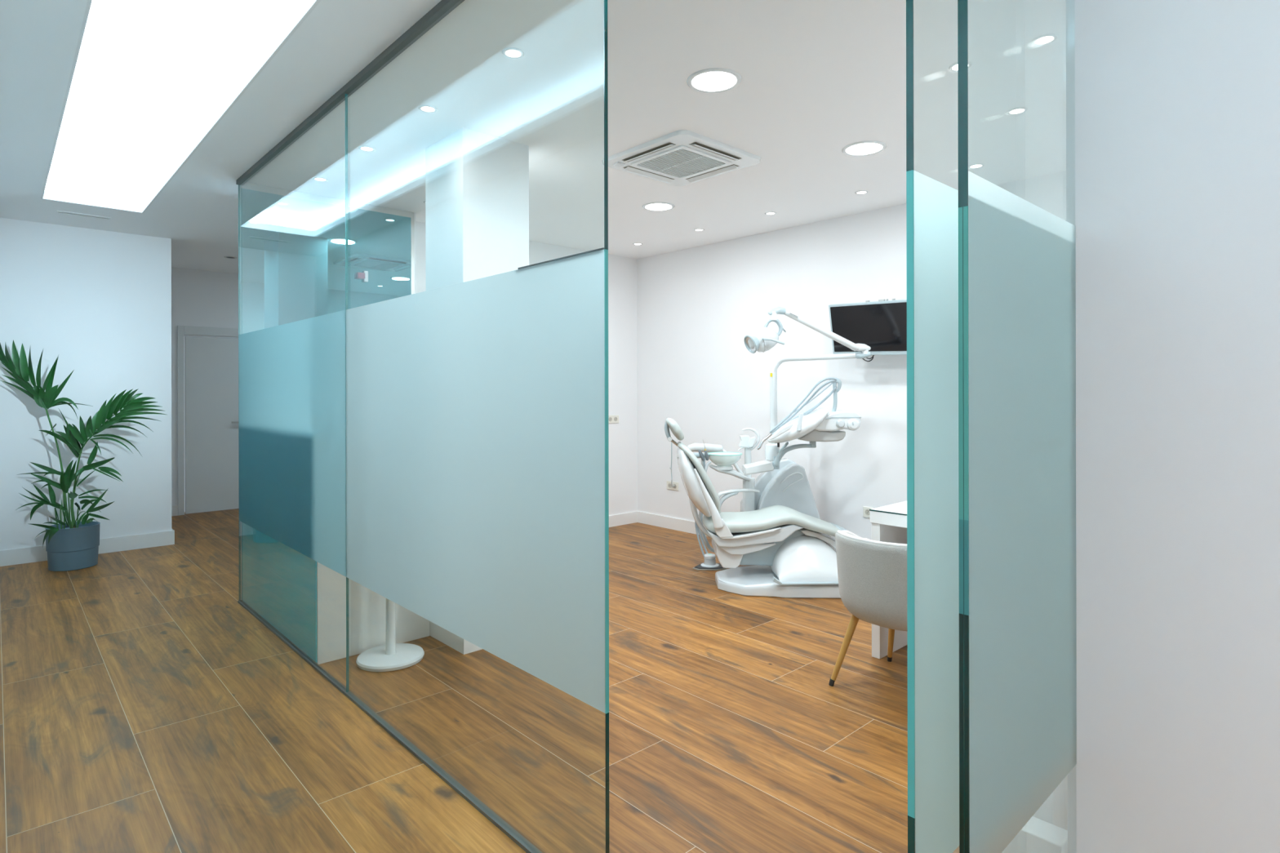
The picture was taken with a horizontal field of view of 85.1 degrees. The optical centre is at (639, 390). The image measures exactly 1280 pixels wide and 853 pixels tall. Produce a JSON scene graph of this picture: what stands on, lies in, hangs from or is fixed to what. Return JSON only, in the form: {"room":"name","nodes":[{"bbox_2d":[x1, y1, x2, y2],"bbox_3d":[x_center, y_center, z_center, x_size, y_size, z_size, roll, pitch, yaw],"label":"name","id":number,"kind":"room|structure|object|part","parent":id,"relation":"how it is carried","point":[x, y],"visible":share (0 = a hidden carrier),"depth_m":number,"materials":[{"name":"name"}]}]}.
{"room":"dental clinic","nodes":[
{"label":"dental clinic","id":0,"kind":"room"},
{"bbox_2d":[0,217,171,550],"bbox_3d":[-5.305,0.011,6.460,1.352,2.760,1.710,0,0,-43],"label":"wall","id":1,"kind":"structure","parent":0,"point":[100,300],"depth_m":5.88,"materials":[{"name":"paint"}]},
{"bbox_2d":[0,528,174,566],"bbox_3d":[-5.247,1.328,6.502,1.250,0.125,1.726,0,0,-43],"label":"baseboard","id":2,"kind":"structure","parent":1,"relation":"attached to","point":[36,553],"depth_m":5.98,"materials":[{"name":"white paint"}]},
{"bbox_2d":[171,266,238,505],"bbox_3d":[-3.035,0.006,7.289,3.350,2.760,3.820,0,0,-43],"label":"wall","id":3,"kind":"structure","parent":0,"point":[199,298],"depth_m":7.88,"materials":[{"name":"paint"}]},
{"bbox_2d":[171,505,177,515],"bbox_3d":[-5.256,1.333,7.660,0.310,0.115,0.014,0,0,-43],"label":"baseboard","id":4,"kind":"structure","parent":3,"relation":"attached to","point":[174,508],"depth_m":7.74,"materials":[{"name":"white paint"}]},
{"bbox_2d":[177,325,239,515],"bbox_3d":[-4.792,0.332,8.076,0.950,2.115,0.096,0,0,-43],"label":"door","id":5,"kind":"structure","parent":3,"relation":"in","point":[207,388],"depth_m":7.95,"materials":[{"name":"paint"}]},
{"bbox_2d":[240,185,637,599],"bbox_3d":[-1.360,0.003,5.988,3.760,2.760,0.344,0,0,-43],"label":"wall","id":6,"kind":"structure","parent":0,"point":[622,271],"depth_m":7.15,"materials":[{"name":"paint"}]},
{"bbox_2d":[240,182,414,599],"bbox_3d":[-2.182,0.005,4.982,1.192,2.758,0.012,0,0,-43],"label":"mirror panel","id":7,"kind":"object","parent":6,"relation":"attached to","point":[293,242],"visible":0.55,"depth_m":4.88,"materials":[{"name":"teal glass"}]},
{"bbox_3d":[-2.182,0.005,4.982,1.192,2.758,0.012,0,0,-43],"label":"steel frame","id":8,"kind":"part","parent":7,"relation":"part of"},
{"bbox_2d":[356,271,368,282],"bbox_3d":[-2.027,-0.838,5.096,0.078,0.080,0.030,0,0,-43],"label":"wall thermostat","id":9,"kind":"object","parent":6,"relation":"attached to","point":[364,275],"visible":1,"depth_m":5.09,"materials":[{"name":"white plastic"}]},
{"bbox_2d":[608,414,618,423],"bbox_3d":[-0.277,0.291,7.081,0.162,0.082,0.012,0,0,-43],"label":"wall socket","id":10,"kind":"object","parent":6,"relation":"attached to","point":[611,419],"visible":0.89,"depth_m":7.08,"materials":[{"name":"beige plastic"}]},
{"bbox_2d":[608,511,637,527],"bbox_3d":[-0.959,1.324,6.445,2.526,0.115,0.014,0,0,-43],"label":"baseboard","id":11,"kind":"structure","parent":6,"relation":"attached to","point":[625,518],"depth_m":7.17,"materials":[{"name":"white paint"}]},
{"bbox_2d":[0,508,959,852],"bbox_3d":[-1.243,1.423,3.480,7.300,0.080,12.000,0,0,-43],"label":"floor","id":12,"kind":"structure","parent":0,"point":[144,708],"depth_m":2.84,"materials":[{"name":"brown wood"}]},
{"bbox_2d":[0,340,165,571],"bbox_3d":[-4.284,0.497,5.429,1.418,1.784,0.499,0,0,-3],"label":"potted palm","id":13,"kind":"object","parent":12,"relation":"on","point":[73,545],"visible":1,"depth_m":5.39,"materials":[{"name":"plant"}]},
{"bbox_3d":[-4.544,0.631,5.465,0.176,0.974,0.069,0,0,-43],"label":"stem","id":14,"kind":"part","parent":13,"relation":"part of","materials":[{"name":"green plant"}]},
{"bbox_3d":[-4.525,1.018,5.450,0.019,0.234,0.009,0,0,0],"label":"stem","id":15,"kind":"part","parent":13,"relation":"part of","materials":[{"name":"green plant"}]},
{"bbox_3d":[-4.466,0.968,5.460,0.029,0.339,0.009,0,0,0],"label":"stem","id":16,"kind":"part","parent":13,"relation":"part of","materials":[{"name":"green plant"}]},
{"bbox_3d":[-4.414,0.987,5.420,0.028,0.284,0.009,0,0,0],"label":"stem","id":17,"kind":"part","parent":13,"relation":"part of","materials":[{"name":"green plant"}]},
{"bbox_2d":[44,520,100,571],"bbox_3d":[-4.471,1.225,5.500,0.338,0.328,0.338,0,0,-43],"label":"pot","id":18,"kind":"object","parent":13,"relation":"attached to","point":[72,548],"depth_m":5.38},
{"bbox_3d":[-4.402,0.781,5.442,0.069,0.669,0.180,0,0,-43],"label":"stem","id":19,"kind":"part","parent":13,"relation":"part of","materials":[{"name":"green plant"}]},
{"bbox_3d":[-4.393,1.015,5.450,0.017,0.227,0.009,0,0,0],"label":"stem","id":20,"kind":"part","parent":13,"relation":"part of","materials":[{"name":"green plant"}]},
{"bbox_2d":[241,522,429,664],"bbox_3d":[-1.895,0.801,4.244,0.608,1.165,1.435,0,0,-43],"label":"wall","id":21,"kind":"structure","parent":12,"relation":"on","point":[303,598],"depth_m":3.72,"materials":[{"name":"paint"}]},
{"bbox_3d":[-2.118,0.802,4.040,0.005,1.156,1.430,0,0,-43],"label":"panel","id":22,"kind":"part","parent":21,"relation":"part of","materials":[{"name":"teal glass"}]},
{"bbox_2d":[237,600,542,852],"bbox_3d":[-1.353,1.377,3.195,0.024,0.012,3.730,0,0,-43],"label":"floor track","id":23,"kind":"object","parent":12,"relation":"on","point":[495,820],"depth_m":2.65,"materials":[{"name":"grey metal"}]},
{"bbox_2d":[238,93,349,692],"bbox_3d":[-1.977,0.008,3.867,0.011,2.728,1.897,0,0,-43],"label":"glass panel","id":24,"kind":"object","parent":23,"relation":"on","point":[292,375],"visible":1,"depth_m":3.67,"materials":[{"name":"glass"}]},
{"bbox_2d":[346,0,609,852],"bbox_3d":[-0.707,0.005,2.500,0.017,2.728,1.832,0,0,-43],"label":"glass panel","id":25,"kind":"object","parent":23,"relation":"on","point":[477,447],"visible":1,"depth_m":2.23,"materials":[{"name":"glass"}]},
{"bbox_2d":[355,598,424,671],"bbox_3d":[-1.280,0.962,3.578,0.330,0.842,0.330,0,0,-43],"label":"stand","id":26,"kind":"object","parent":12,"relation":"on","point":[390,656],"visible":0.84,"depth_m":3.55,"materials":[{"name":"white plastic"}]},
{"bbox_2d":[425,127,528,654],"bbox_3d":[-0.920,0.002,3.945,0.410,2.760,0.430,0,0,-43],"label":"wall pier","id":27,"kind":"object","parent":12,"relation":"on","point":[477,183],"visible":0.43,"depth_m":3.79,"materials":[{"name":"paint"}]},
{"bbox_2d":[692,520,726,570],"bbox_3d":[0.542,1.151,5.448,0.273,0.457,0.226,0,0,0],"label":"foot pedal","id":28,"kind":"object","parent":12,"relation":"on","point":[709,564],"visible":0.76,"depth_m":5.40,"materials":[{"name":"grey metal"}]},
{"bbox_3d":[0.543,1.374,5.442,0.273,0.010,0.213,0,0,0],"label":"plate","id":29,"kind":"part","parent":28,"relation":"part of","materials":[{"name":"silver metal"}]},
{"bbox_2d":[664,417,847,598],"bbox_3d":[1.031,0.785,4.965,1.716,1.185,0.730,0,0,0],"label":"dental chair","id":30,"kind":"object","parent":12,"relation":"on","point":[787,551],"visible":0.91,"depth_m":4.78,"materials":[{"name":"white leather"}]},
{"bbox_2d":[677,441,720,513],"bbox_3d":[0.416,0.616,4.980,0.298,0.496,0.440,0,0,0],"label":"backrest cushion","id":31,"kind":"object","parent":30,"relation":"on","point":[687,461],"depth_m":4.79,"materials":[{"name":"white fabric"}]},
{"bbox_3d":[0.569,0.937,4.753,0.132,0.129,0.023,0,0,0],"label":"hinge plate","id":32,"kind":"part","parent":30,"relation":"part of","materials":[{"name":"white plastic"}]},
{"bbox_3d":[0.744,0.791,5.300,0.331,0.091,0.060,0,0,0],"label":"armrest","id":33,"kind":"part","parent":30,"relation":"part of","materials":[{"name":"white plastic"}]},
{"bbox_3d":[0.755,0.974,4.772,0.415,0.076,0.055,0,0,0],"label":"seat rail","id":34,"kind":"part","parent":30,"relation":"part of","materials":[{"name":"white plastic"}]},
{"bbox_2d":[702,505,839,536],"bbox_3d":[0.942,0.937,4.980,0.985,0.193,0.456,0,0,0],"label":"seat cushion","id":35,"kind":"object","parent":30,"relation":"on","point":[774,520],"depth_m":4.79,"materials":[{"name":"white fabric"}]},
{"bbox_3d":[0.937,1.103,5.010,0.471,0.265,0.220,0,0,0],"label":"lift arm","id":36,"kind":"part","parent":30,"relation":"part of","materials":[{"name":"grey plastic"}]},
{"bbox_3d":[1.214,1.332,4.910,1.352,0.091,0.620,0,0,0],"label":"plate","id":37,"kind":"part","parent":30,"relation":"part of","materials":[{"name":"white plastic"}]},
{"bbox_2d":[687,306,871,552],"bbox_3d":[1.001,0.396,5.168,1.240,1.955,0.975,0,0,0],"label":"dental unit","id":38,"kind":"object","parent":12,"relation":"on","point":[784,482],"visible":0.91,"depth_m":5.21,"materials":[{"name":"white plastic"}]},
{"bbox_3d":[0.520,0.584,5.340,0.054,0.091,0.023,0,0,0],"label":"holder knob","id":39,"kind":"part","parent":38,"relation":"part of","materials":[{"name":"white plastic"}]},
{"bbox_2d":[707,451,742,466],"bbox_3d":[0.654,0.538,5.400,0.276,0.104,0.276,0,0,-43],"label":"bowl","id":40,"kind":"object","parent":38,"relation":"on","point":[722,459],"depth_m":5.32,"materials":[{"name":"ceramic"}]},
{"bbox_2d":[709,464,755,511],"bbox_3d":[0.721,0.781,5.431,0.310,0.415,0.263,0,0,-43],"label":"armrest","id":41,"kind":"object","parent":38,"relation":"on","point":[748,502],"depth_m":5.40,"materials":[{"name":"white plastic"}]},
{"bbox_3d":[0.760,0.590,5.571,0.266,0.265,0.056,0,0,30],"label":"assistant arm","id":42,"kind":"part","parent":38,"relation":"part of","materials":[{"name":"white plastic"}]},
{"bbox_3d":[0.878,0.405,5.475,0.058,0.089,0.050,0,0,0],"label":"filler lever","id":43,"kind":"part","parent":38,"relation":"part of","materials":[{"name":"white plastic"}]},
{"bbox_3d":[0.881,0.575,5.210,0.208,0.094,0.180,0,0,0],"label":"swing arm","id":44,"kind":"part","parent":38,"relation":"part of","materials":[{"name":"white plastic"}]},
{"bbox_2d":[743,319,784,353],"bbox_3d":[0.872,-0.378,4.776,0.263,0.246,0.269,0,0,-43],"label":"lamp","id":45,"kind":"object","parent":38,"relation":"attached to","point":[762,340],"depth_m":4.75,"materials":[{"name":"grey plastic"}]},
{"bbox_3d":[1.122,0.469,5.050,0.306,0.165,0.048,0,0,0],"label":"curved arm","id":46,"kind":"part","parent":38,"relation":"part of","materials":[{"name":"grey plastic"}]},
{"bbox_2d":[768,408,845,447],"bbox_3d":[1.157,0.261,4.976,0.667,0.273,0.466,0,0,-43],"label":"tray","id":47,"kind":"object","parent":38,"relation":"on","point":[812,426],"depth_m":4.90,"materials":[{"name":"grey plastic"}]},
{"bbox_2d":[769,352,856,463],"bbox_3d":[1.310,0.230,5.241,0.103,1.008,0.813,0,0,-43],"label":"instrument delivery arm","id":48,"kind":"object","parent":38,"relation":"attached to","point":[773,374],"depth_m":5.48,"materials":[{"name":"white plastic"}]},
{"bbox_3d":[1.251,-0.424,4.852,0.554,0.297,0.049,0,0,-4],"label":"spring arm","id":49,"kind":"part","parent":38,"relation":"part of","materials":[{"name":"white plastic"}]},
{"bbox_3d":[1.408,0.232,4.889,0.064,0.064,0.024,0,0,0],"label":"pod knob","id":50,"kind":"part","parent":38,"relation":"part of","materials":[{"name":"white plastic"}]},
{"bbox_3d":[1.498,0.238,4.886,0.088,0.088,0.026,0,0,0],"label":"pod knob","id":51,"kind":"part","parent":38,"relation":"part of","materials":[{"name":"white plastic"}]},
{"bbox_2d":[828,530,915,686],"bbox_3d":[1.210,1.016,3.224,0.562,0.726,0.564,0,0,-38],"label":"tub chair","id":52,"kind":"object","parent":12,"relation":"on","point":[872,575],"visible":0.52,"depth_m":3.05,"materials":[{"name":"white fabric"}]},
{"bbox_3d":[0.960,1.190,3.249,0.138,0.327,0.037,0,0,1],"label":"leg","id":53,"kind":"part","parent":52,"relation":"part of","materials":[{"name":"brown wood"}]},
{"bbox_3d":[1.262,1.190,3.482,0.037,0.327,0.138,0,0,14],"label":"leg","id":54,"kind":"part","parent":52,"relation":"part of","materials":[{"name":"brown wood"}]},
{"bbox_2d":[869,500,906,658],"bbox_3d":[1.839,0.995,3.432,0.722,0.764,1.142,0,0,-43],"label":"desk","id":55,"kind":"object","parent":12,"relation":"on","point":[889,522],"visible":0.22,"depth_m":3.60,"materials":[{"name":"white paint"}]},
{"bbox_3d":[1.839,0.616,3.432,0.720,0.006,1.140,0,0,-43],"label":"glass","id":56,"kind":"part","parent":55,"relation":"part of","materials":[{"name":"white glass"}]},
{"bbox_2d":[957,0,1076,852],"bbox_3d":[0.763,0.003,1.380,0.588,2.728,0.016,0,0,-43],"label":"glass panel","id":57,"kind":"object","parent":12,"relation":"on","point":[1017,258],"visible":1,"depth_m":1.31,"materials":[{"name":"glass"}]},
{"bbox_2d":[1001,774,1067,852],"bbox_3d":[1.090,1.068,1.938,0.310,0.620,0.235,0,0,-43],"label":"plinth","id":58,"kind":"object","parent":12,"relation":"on","point":[1046,831],"visible":0.18,"depth_m":1.82,"materials":[{"name":"paint"}]},
{"bbox_2d":[0,0,1066,273],"bbox_3d":[-1.249,-1.393,3.480,7.300,0.030,12.000,0,0,-43],"label":"ceiling","id":59,"kind":"structure","parent":0,"point":[820,77],"depth_m":3.36,"materials":[{"name":"paint"}]},
{"bbox_2d":[56,210,111,219],"bbox_3d":[-4.333,-1.369,5.435,0.330,0.004,0.070,0,0,-43],"label":"ceiling vent","id":60,"kind":"object","parent":59,"relation":"in","point":[58,211],"visible":1,"depth_m":5.43,"materials":[{"name":"white metal"}]},
{"bbox_2d":[40,0,320,213],"bbox_3d":[-1.050,-1.470,1.934,0.985,0.185,9.242,0,0,-43],"label":"ceiling light panel","id":61,"kind":"object","parent":59,"relation":"in","point":[149,81],"depth_m":3.48,"materials":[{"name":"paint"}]},
{"bbox_2d":[223,256,236,258],"bbox_3d":[-4.211,-1.369,7.170,0.120,0.005,0.120,0,0,-43],"label":"recessed light","id":62,"kind":"object","parent":59,"relation":"in","point":[228,257],"visible":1,"depth_m":7.17,"materials":[{"name":"metal"}]},
{"bbox_2d":[312,177,327,181],"bbox_3d":[-2.079,-1.374,4.531,0.090,0.004,0.090,0,0,-43],"label":"recessed light","id":63,"kind":"object","parent":59,"relation":"in","point":[318,179],"visible":1,"depth_m":4.52,"materials":[{"name":"white plastic"}]},
{"bbox_3d":[-2.079,-1.374,4.531,0.064,0.004,0.064,0,0,19],"label":"bulb","id":64,"kind":"part","parent":63,"relation":"part of","materials":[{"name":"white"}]},
{"bbox_2d":[235,0,464,185],"bbox_3d":[-1.288,-1.363,3.123,0.036,0.028,3.930,0,0,-43],"label":"ceiling track","id":65,"kind":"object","parent":59,"relation":"attached to","point":[443,7],"depth_m":3.02,"materials":[{"name":"grey metal"}]},
{"bbox_2d":[358,145,375,151],"bbox_3d":[-1.552,-1.375,3.962,0.090,0.004,0.090,0,0,-43],"label":"recessed light","id":66,"kind":"object","parent":59,"relation":"in","point":[364,148],"visible":1,"depth_m":3.96,"materials":[{"name":"white plastic"}]},
{"bbox_3d":[-1.552,-1.375,3.962,0.064,0.004,0.064,0,0,-3],"label":"bulb","id":67,"kind":"part","parent":66,"relation":"part of","materials":[{"name":"white glass"}]},
{"bbox_2d":[417,104,437,112],"bbox_3d":[-1.036,-1.376,3.405,0.090,0.004,0.090,0,0,-43],"label":"recessed light","id":68,"kind":"object","parent":59,"relation":"in","point":[424,108],"visible":1,"depth_m":3.40,"materials":[{"name":"white plastic"}]},
{"bbox_3d":[-1.036,-1.376,3.405,0.064,0.004,0.064,0,0,8],"label":"bulb","id":69,"kind":"part","parent":68,"relation":"part of","materials":[{"name":"white"}]},
{"bbox_2d":[502,47,524,58],"bbox_3d":[-0.517,-1.377,2.845,0.090,0.004,0.090,0,0,-43],"label":"recessed light","id":70,"kind":"object","parent":59,"relation":"in","point":[510,52],"visible":1,"depth_m":2.84,"materials":[{"name":"white plastic"}]},
{"bbox_3d":[-0.517,-1.377,2.845,0.064,0.004,0.064,0,0,8],"label":"bulb","id":71,"kind":"part","parent":70,"relation":"part of","materials":[{"name":"white"}]},
{"bbox_2d":[642,201,675,211],"bbox_3d":[0.139,-1.377,5.221,0.244,0.006,0.244,0,0,-43],"label":"recessed light","id":72,"kind":"object","parent":59,"relation":"in","point":[656,206],"visible":1,"depth_m":5.20,"materials":[{"name":"white plastic"}]},
{"bbox_2d":[644,203,671,210],"bbox_3d":[0.139,-1.377,5.221,0.202,0.005,0.202,0,0,-43],"label":"diffuser","id":73,"kind":"object","parent":72,"relation":"attached to","point":[650,206],"depth_m":5.22,"materials":[{"name":"white plastic"}]},
{"bbox_2d":[601,129,760,186],"bbox_3d":[0.246,-1.363,4.162,0.700,0.035,0.700,0,0,-43],"label":"air conditioner","id":74,"kind":"object","parent":59,"relation":"attached to","point":[680,157],"visible":1,"depth_m":4.09,"materials":[{"name":"white plastic"}]},
{"bbox_2d":[631,145,732,179],"bbox_3d":[0.246,-1.362,4.162,0.444,0.021,0.444,0,0,-43],"label":"grille","id":75,"kind":"object","parent":74,"relation":"attached to","point":[675,162],"depth_m":4.14,"materials":[{"name":"white plastic"}]},
{"bbox_2d":[693,228,704,231],"bbox_3d":[0.507,-1.379,5.978,0.090,0.004,0.090,0,0,-43],"label":"recessed light","id":76,"kind":"object","parent":59,"relation":"in","point":[695,229],"visible":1,"depth_m":5.97,"materials":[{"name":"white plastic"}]},
{"bbox_2d":[686,67,742,93],"bbox_3d":[0.330,-1.378,3.103,0.244,0.006,0.244,0,0,-43],"label":"recessed light","id":77,"kind":"object","parent":59,"relation":"in","point":[712,80],"visible":1,"depth_m":3.09,"materials":[{"name":"white plastic"}]},
{"bbox_2d":[691,71,736,90],"bbox_3d":[0.330,-1.378,3.103,0.202,0.005,0.202,0,0,-43],"label":"diffuser","id":78,"kind":"object","parent":77,"relation":"attached to","point":[700,81],"depth_m":3.10,"materials":[{"name":"white plastic"}]},
{"bbox_2d":[764,211,776,214],"bbox_3d":[1.016,-1.380,5.427,0.090,0.004,0.090,0,0,-43],"label":"recessed light","id":79,"kind":"object","parent":59,"relation":"in","point":[768,212],"visible":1,"depth_m":5.42,"materials":[{"name":"white plastic"}]},
{"bbox_2d":[854,190,868,194],"bbox_3d":[1.544,-1.381,4.858,0.090,0.004,0.090,0,0,-43],"label":"recessed light","id":80,"kind":"object","parent":59,"relation":"in","point":[860,192],"visible":1,"depth_m":4.85,"materials":[{"name":"white plastic"}]},
{"bbox_2d":[841,140,886,155],"bbox_3d":[1.278,-1.380,3.975,0.244,0.006,0.244,0,0,-43],"label":"recessed light","id":81,"kind":"object","parent":59,"relation":"in","point":[864,148],"visible":1,"depth_m":3.96,"materials":[{"name":"white plastic"}]},
{"bbox_2d":[845,142,882,155],"bbox_3d":[1.278,-1.380,3.975,0.202,0.005,0.202,0,0,-43],"label":"diffuser","id":82,"kind":"object","parent":81,"relation":"attached to","point":[854,148],"depth_m":3.97,"materials":[{"name":"white plastic"}]},
{"bbox_2d":[948,61,972,71],"bbox_3d":[1.364,-1.381,2.969,0.090,0.004,0.090,0,0,-43],"label":"recessed light","id":83,"kind":"object","parent":59,"relation":"in","point":[953,67],"visible":0.52,"depth_m":2.97,"materials":[{"name":"white plastic"}]},
{"bbox_3d":[1.364,-1.381,2.969,0.064,0.004,0.064,0,0,8],"label":"bulb","id":84,"kind":"part","parent":83,"relation":"part of","materials":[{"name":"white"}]},
{"bbox_2d":[968,163,984,168],"bbox_3d":[2.069,-1.382,4.291,0.090,0.004,0.090,0,0,-43],"label":"recessed light","id":85,"kind":"object","parent":59,"relation":"in","point":[976,165],"visible":1,"depth_m":4.29,"materials":[{"name":"white plastic"}]},
{"bbox_3d":[2.069,-1.382,4.291,0.064,0.004,0.064,0,0,8],"label":"bulb","id":86,"kind":"part","parent":85,"relation":"part of","materials":[{"name":"white glass"}]},
{"bbox_2d":[1006,106,1027,115],"bbox_3d":[1.864,-1.382,3.445,0.090,0.004,0.090,0,0,-43],"label":"recessed light","id":87,"kind":"object","parent":59,"relation":"in","point":[1018,110],"visible":1,"depth_m":3.44,"materials":[{"name":"white plastic"}]},
{"bbox_3d":[1.864,-1.381,3.445,0.064,0.004,0.064,0,0,8],"label":"bulb","id":88,"kind":"part","parent":87,"relation":"part of","materials":[{"name":"white"}]},
{"bbox_2d":[1031,33,1057,45],"bbox_3d":[1.593,-1.381,2.744,0.090,0.004,0.090,0,0,-43],"label":"recessed light","id":89,"kind":"object","parent":59,"relation":"in","point":[1043,39],"visible":1,"depth_m":2.74,"materials":[{"name":"white plastic"}]},
{"bbox_3d":[1.593,-1.381,2.744,0.064,0.004,0.064,0,0,19],"label":"bulb","id":90,"kind":"part","parent":89,"relation":"part of","materials":[{"name":"white"}]},
{"bbox_2d":[636,170,1066,546],"bbox_3d":[1.672,-0.003,5.568,0.120,2.760,5.300,0,0,-43],"label":"wall","id":91,"kind":"structure","parent":0,"point":[696,307],"depth_m":5.99,"materials":[{"name":"paint"}]},
{"bbox_2d":[666,480,678,490],"bbox_3d":[0.323,0.946,6.930,0.012,0.082,0.162,0,0,-43],"label":"wall socket","id":92,"kind":"object","parent":91,"relation":"attached to","point":[668,483],"visible":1,"depth_m":6.92,"materials":[{"name":"beige plastic"}]},
{"bbox_2d":[670,441,675,487],"bbox_3d":[0.316,0.728,6.894,0.053,0.454,0.052,0,0,-43],"label":"power cord","id":93,"kind":"object","parent":91,"relation":"hanging from","point":[672,485],"visible":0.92,"depth_m":6.88,"materials":[{"name":"grey plastic"}]},
{"bbox_3d":[0.313,0.724,6.886,0.013,0.446,0.034,0,0,-9],"label":"cord","id":94,"kind":"part","parent":93,"relation":"part of","materials":[{"name":"grey plastic"}]},
{"bbox_2d":[637,511,835,551],"bbox_3d":[1.629,1.319,5.519,0.014,0.115,4.890,0,0,-43],"label":"baseboard","id":95,"kind":"structure","parent":91,"relation":"attached to","point":[685,526],"depth_m":6.97,"materials":[{"name":"white paint"}]},
{"bbox_2d":[828,298,906,361],"bbox_3d":[1.771,-0.437,5.150,0.298,0.444,0.702,0,0,-43],"label":"wall monitor","id":96,"kind":"object","parent":91,"relation":"attached to","point":[881,325],"visible":0.82,"depth_m":5.07,"materials":[{"name":"grey plastic"}]},
{"bbox_2d":[862,506,873,517],"bbox_3d":[1.760,0.940,5.379,0.012,0.082,0.081,0,0,-43],"label":"wall socket","id":97,"kind":"object","parent":91,"relation":"attached to","point":[866,510],"visible":0.8,"depth_m":5.38,"materials":[{"name":"beige plastic"}]},
{"bbox_2d":[865,509,869,515],"bbox_3d":[1.756,0.940,5.376,0.002,0.044,0.044,0,0,-43],"label":"outlet","id":98,"kind":"object","parent":97,"relation":"attached to","point":[867,511],"depth_m":5.38,"materials":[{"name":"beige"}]},
{"bbox_2d":[1066,0,1279,852],"bbox_3d":[2.074,-0.004,0.492,0.128,2.760,3.105,0,0,-43],"label":"wall","id":99,"kind":"structure","parent":0,"point":[1173,106],"depth_m":1.44,"materials":[{"name":"paint"}]},
{"bbox_2d":[906,0,969,852],"bbox_3d":[0.757,0.003,1.455,0.822,2.728,0.012,0,0,-43],"label":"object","id":100,"kind":"structure","parent":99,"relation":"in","point":[932,223],"depth_m":1.22,"materials":[{"name":"clear glass"}]}
]}

